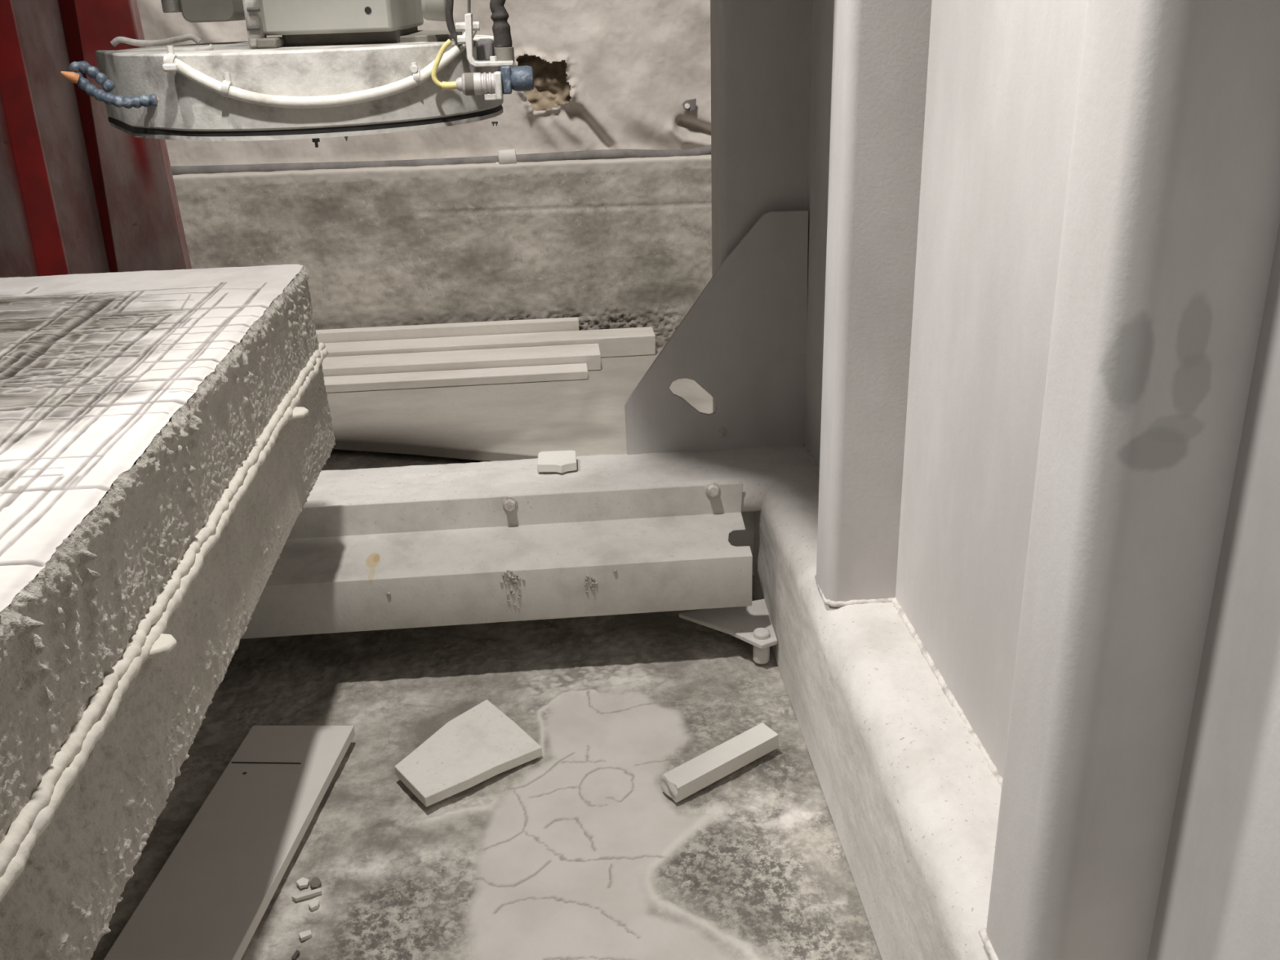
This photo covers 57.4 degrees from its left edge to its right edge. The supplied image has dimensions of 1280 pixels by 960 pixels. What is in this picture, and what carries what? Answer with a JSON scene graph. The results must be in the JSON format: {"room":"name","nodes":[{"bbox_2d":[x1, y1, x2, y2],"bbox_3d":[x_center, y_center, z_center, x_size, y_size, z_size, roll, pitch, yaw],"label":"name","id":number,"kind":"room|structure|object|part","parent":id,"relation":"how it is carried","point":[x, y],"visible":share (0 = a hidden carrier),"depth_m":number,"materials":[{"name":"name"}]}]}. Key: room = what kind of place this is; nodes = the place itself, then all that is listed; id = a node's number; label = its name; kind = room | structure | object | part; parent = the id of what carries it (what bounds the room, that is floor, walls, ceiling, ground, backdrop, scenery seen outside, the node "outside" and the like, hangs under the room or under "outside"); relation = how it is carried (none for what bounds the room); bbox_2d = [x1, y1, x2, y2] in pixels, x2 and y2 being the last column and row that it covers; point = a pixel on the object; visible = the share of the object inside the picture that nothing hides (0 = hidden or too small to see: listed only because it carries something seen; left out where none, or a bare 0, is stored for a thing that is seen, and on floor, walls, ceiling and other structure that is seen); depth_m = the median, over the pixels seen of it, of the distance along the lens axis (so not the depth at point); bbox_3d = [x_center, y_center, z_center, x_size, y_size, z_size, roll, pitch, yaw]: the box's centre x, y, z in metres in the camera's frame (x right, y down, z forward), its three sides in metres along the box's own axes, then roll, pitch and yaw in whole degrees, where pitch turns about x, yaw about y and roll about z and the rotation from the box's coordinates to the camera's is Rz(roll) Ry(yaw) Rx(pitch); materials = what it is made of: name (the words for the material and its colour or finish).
{"room":"stone cutting workshop","nodes":[
{"label":"stone cutting workshop","id":0,"kind":"room"},
{"bbox_2d":[173,154,711,348],"bbox_3d":[-0.910,-0.809,4.253,3.598,0.695,0.413,-3,23,-3],"label":"wall","id":1,"kind":"structure","parent":0,"point":[615,243],"depth_m":4.05,"materials":[{"name":"concrete"}]},
{"bbox_2d":[136,0,711,165],"bbox_3d":[-0.852,-1.409,3.950,3.546,0.824,0.120,-4,23,-4],"label":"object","id":2,"kind":"structure","parent":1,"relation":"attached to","point":[633,65],"depth_m":4.05,"materials":[{"name":"grey concrete"}]},
{"bbox_2d":[515,53,571,111],"bbox_3d":[-0.336,-1.379,4.075,0.317,0.316,0.044,-3,23,-3],"label":"hole","id":3,"kind":"object","parent":2,"relation":"attached to","point":[551,90],"visible":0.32,"depth_m":4.08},
{"bbox_2d":[682,98,696,111],"bbox_3d":[0.172,-1.307,4.077,0.049,0.042,0.012,-3,23,-3],"label":"plate","id":4,"kind":"object","parent":2,"relation":"attached to","point":[690,104],"visible":1,"depth_m":4.07,"materials":[{"name":"white metal"}]},
{"bbox_2d":[170,144,711,175],"bbox_3d":[-0.663,-1.102,4.023,2.231,0.064,0.034,-3,23,-3],"label":"pipe","id":5,"kind":"object","parent":1,"relation":"on","point":[704,150],"visible":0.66,"depth_m":4.01,"materials":[{"name":"grey metal"}]},
{"bbox_2d":[495,149,516,164],"bbox_3d":[-0.460,-1.091,4.021,0.073,0.089,0.052,-3,23,-3],"label":"clip","id":6,"kind":"object","parent":1,"relation":"on","point":[508,156],"visible":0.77,"depth_m":3.99,"materials":[{"name":"white plastic"}]},
{"bbox_2d":[90,448,882,959],"bbox_3d":[-0.619,0.377,2.275,7.000,0.011,6.000,-3,23,-3],"label":"floor","id":7,"kind":"structure","parent":0,"point":[578,850],"depth_m":1.87,"materials":[{"name":"concrete"}]},
{"bbox_2d":[0,0,191,277],"bbox_3d":[-1.678,-0.747,3.156,0.872,1.450,0.054,-3,23,-3],"label":"corrugated panel","id":8,"kind":"object","parent":7,"relation":"on","point":[80,193],"visible":0.55,"depth_m":3.12,"materials":[{"name":"red metal"}]},
{"bbox_2d":[0,264,335,959],"bbox_3d":[-1.109,0.455,1.071,1.367,0.802,2.202,-3,23,-3],"label":"table","id":9,"kind":"object","parent":7,"relation":"on","point":[166,435],"visible":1,"depth_m":1.19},
{"bbox_2d":[103,725,355,959],"bbox_3d":[-0.618,0.595,1.688,0.180,0.030,0.799,0,23,5],"label":"plank","id":10,"kind":"object","parent":7,"relation":"on","point":[209,899],"visible":1,"depth_m":1.76,"materials":[{"name":"white wood"}]},
{"bbox_2d":[291,950,299,959],"bbox_3d":[-0.470,0.650,1.597,0.005,0.007,0.017,4,23,14],"label":"sliver","id":11,"kind":"object","parent":7,"relation":"on","point":[296,954],"visible":1,"depth_m":1.59,"materials":[{"name":"stone"}]},
{"bbox_2d":[296,877,309,888],"bbox_3d":[-0.498,0.597,1.730,0.019,0.006,0.017,17,29,38],"label":"chip","id":12,"kind":"object","parent":7,"relation":"on","point":[303,882],"visible":1,"depth_m":1.73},
{"bbox_2d":[298,929,311,941],"bbox_3d":[-0.467,0.635,1.633,0.016,0.006,0.012,-15,26,-28],"label":"chip","id":13,"kind":"object","parent":7,"relation":"on","point":[305,935],"visible":1,"depth_m":1.63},
{"bbox_2d":[291,887,321,901],"bbox_3d":[-0.486,0.606,1.707,0.043,0.006,0.008,-11,24,-21],"label":"chip","id":14,"kind":"object","parent":7,"relation":"on","point":[317,891],"visible":1,"depth_m":1.70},
{"bbox_2d":[307,898,319,911],"bbox_3d":[-0.470,0.613,1.689,0.016,0.006,0.015,-19,28,-35],"label":"chip","id":15,"kind":"object","parent":7,"relation":"on","point":[313,904],"visible":1,"depth_m":1.69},
{"bbox_2d":[310,876,321,889],"bbox_3d":[-0.479,0.597,1.726,0.017,0.007,0.020,4,23,15],"label":"pebble","id":16,"kind":"object","parent":7,"relation":"on","point":[315,883],"visible":1,"depth_m":1.72,"materials":[{"name":"grey stone"}]},
{"bbox_2d":[315,317,579,342],"bbox_3d":[-0.871,-0.481,4.083,1.318,0.104,0.045,-3,23,-3],"label":"stone strip","id":17,"kind":"object","parent":7,"relation":"on","point":[562,324],"visible":0.25,"depth_m":4.07,"materials":[{"name":"grey stone"}]},
{"bbox_2d":[394,699,542,806],"bbox_3d":[-0.308,0.462,1.995,0.234,0.029,0.184,-19,28,-36],"label":"stone offcut","id":18,"kind":"object","parent":7,"relation":"on","point":[482,743],"visible":1,"depth_m":1.97,"materials":[{"name":"white stone"}]},
{"bbox_2d":[327,348,712,461],"bbox_3d":[-0.566,-0.178,3.516,1.920,0.033,1.199,-3,23,-3],"label":"stone slab","id":19,"kind":"object","parent":7,"relation":"on","point":[498,422],"visible":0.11,"depth_m":3.50,"materials":[{"name":"grey stone"}]},
{"bbox_2d":[324,363,588,392],"bbox_3d":[-0.836,-0.318,3.788,1.333,0.029,0.090,-3,23,-3],"label":"stone strip","id":20,"kind":"object","parent":19,"relation":"on","point":[340,384],"visible":0.56,"depth_m":3.77,"materials":[{"name":"grey stone"}]},
{"bbox_2d":[321,343,601,377],"bbox_3d":[-0.822,-0.376,3.893,1.380,0.054,0.137,-3,23,-3],"label":"stone strip","id":21,"kind":"object","parent":19,"relation":"on","point":[588,353],"visible":0.53,"depth_m":3.86,"materials":[{"name":"grey stone"}]},
{"bbox_2d":[324,326,655,357],"bbox_3d":[-0.735,-0.439,4.019,1.574,0.069,0.117,-3,23,-3],"label":"stone strip","id":22,"kind":"object","parent":19,"relation":"on","point":[635,341],"visible":0.5,"depth_m":4.00,"materials":[{"name":"grey stone"}]},
{"bbox_2d":[661,722,778,802],"bbox_3d":[0.134,0.466,1.939,0.224,0.032,0.043,-17,27,-33],"label":"stone offcut","id":23,"kind":"object","parent":7,"relation":"on","point":[695,775],"visible":1,"depth_m":1.92,"materials":[{"name":"white stone"}]},
{"bbox_2d":[240,0,1279,959],"bbox_3d":[-0.478,-0.050,1.000,2.075,1.750,3.155,-3,23,-3],"label":"frame","id":24,"kind":"object","parent":7,"relation":"on","point":[983,336],"visible":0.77,"depth_m":1.40,"materials":[{"name":"metal"}]},
{"bbox_2d":[60,0,534,147],"bbox_3d":[-0.700,-1.075,2.414,0.933,0.672,0.821,-3,23,-3],"label":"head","id":25,"kind":"object","parent":24,"relation":"hanging from","point":[337,68],"visible":1,"depth_m":2.23},
{"bbox_3d":[-0.729,-0.864,2.512,0.859,0.136,0.800,-3,23,-3],"label":"casing","id":26,"kind":"part","parent":25,"relation":"part of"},
{"bbox_3d":[-0.401,-0.958,2.305,0.060,0.103,0.100,-3,23,-3],"label":"motor","id":27,"kind":"part","parent":25,"relation":"part of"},
{"bbox_3d":[-0.325,-0.936,2.223,0.014,0.090,0.006,-3,23,-3],"label":"rod","id":28,"kind":"part","parent":25,"relation":"part of","materials":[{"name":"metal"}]},
{"bbox_2d":[537,450,577,473],"bbox_3d":[-0.171,-0.037,2.404,0.081,0.018,0.085,-3,23,-3],"label":"stone offcut","id":29,"kind":"object","parent":24,"relation":"on","point":[558,461],"visible":1,"depth_m":2.38,"materials":[{"name":"white stone"}]},
{"bbox_3d":[0.155,-0.289,2.391,0.382,0.503,0.010,-3,23,-3],"label":"corner plate","id":30,"kind":"part","parent":24,"relation":"part of","materials":[{"name":"paint"}]},
{"bbox_3d":[0.171,0.285,2.292,0.180,0.010,0.180,-3,23,-3],"label":"foot plate","id":31,"kind":"part","parent":24,"relation":"part of","materials":[{"name":"metal"}]},
{"bbox_3d":[0.324,-0.491,1.614,0.109,1.455,0.097,-3,23,-3],"label":"post","id":32,"kind":"part","parent":24,"relation":"part of","materials":[{"name":"metal"}]},
{"bbox_3d":[0.443,-0.207,0.929,0.012,1.460,3.000,-3,23,-3],"label":"panel","id":33,"kind":"part","parent":24,"relation":"part of","materials":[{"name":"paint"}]},
{"bbox_3d":[0.388,-0.187,0.879,0.107,1.455,0.133,-3,23,-3],"label":"post","id":34,"kind":"part","parent":24,"relation":"part of","materials":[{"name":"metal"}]}
]}

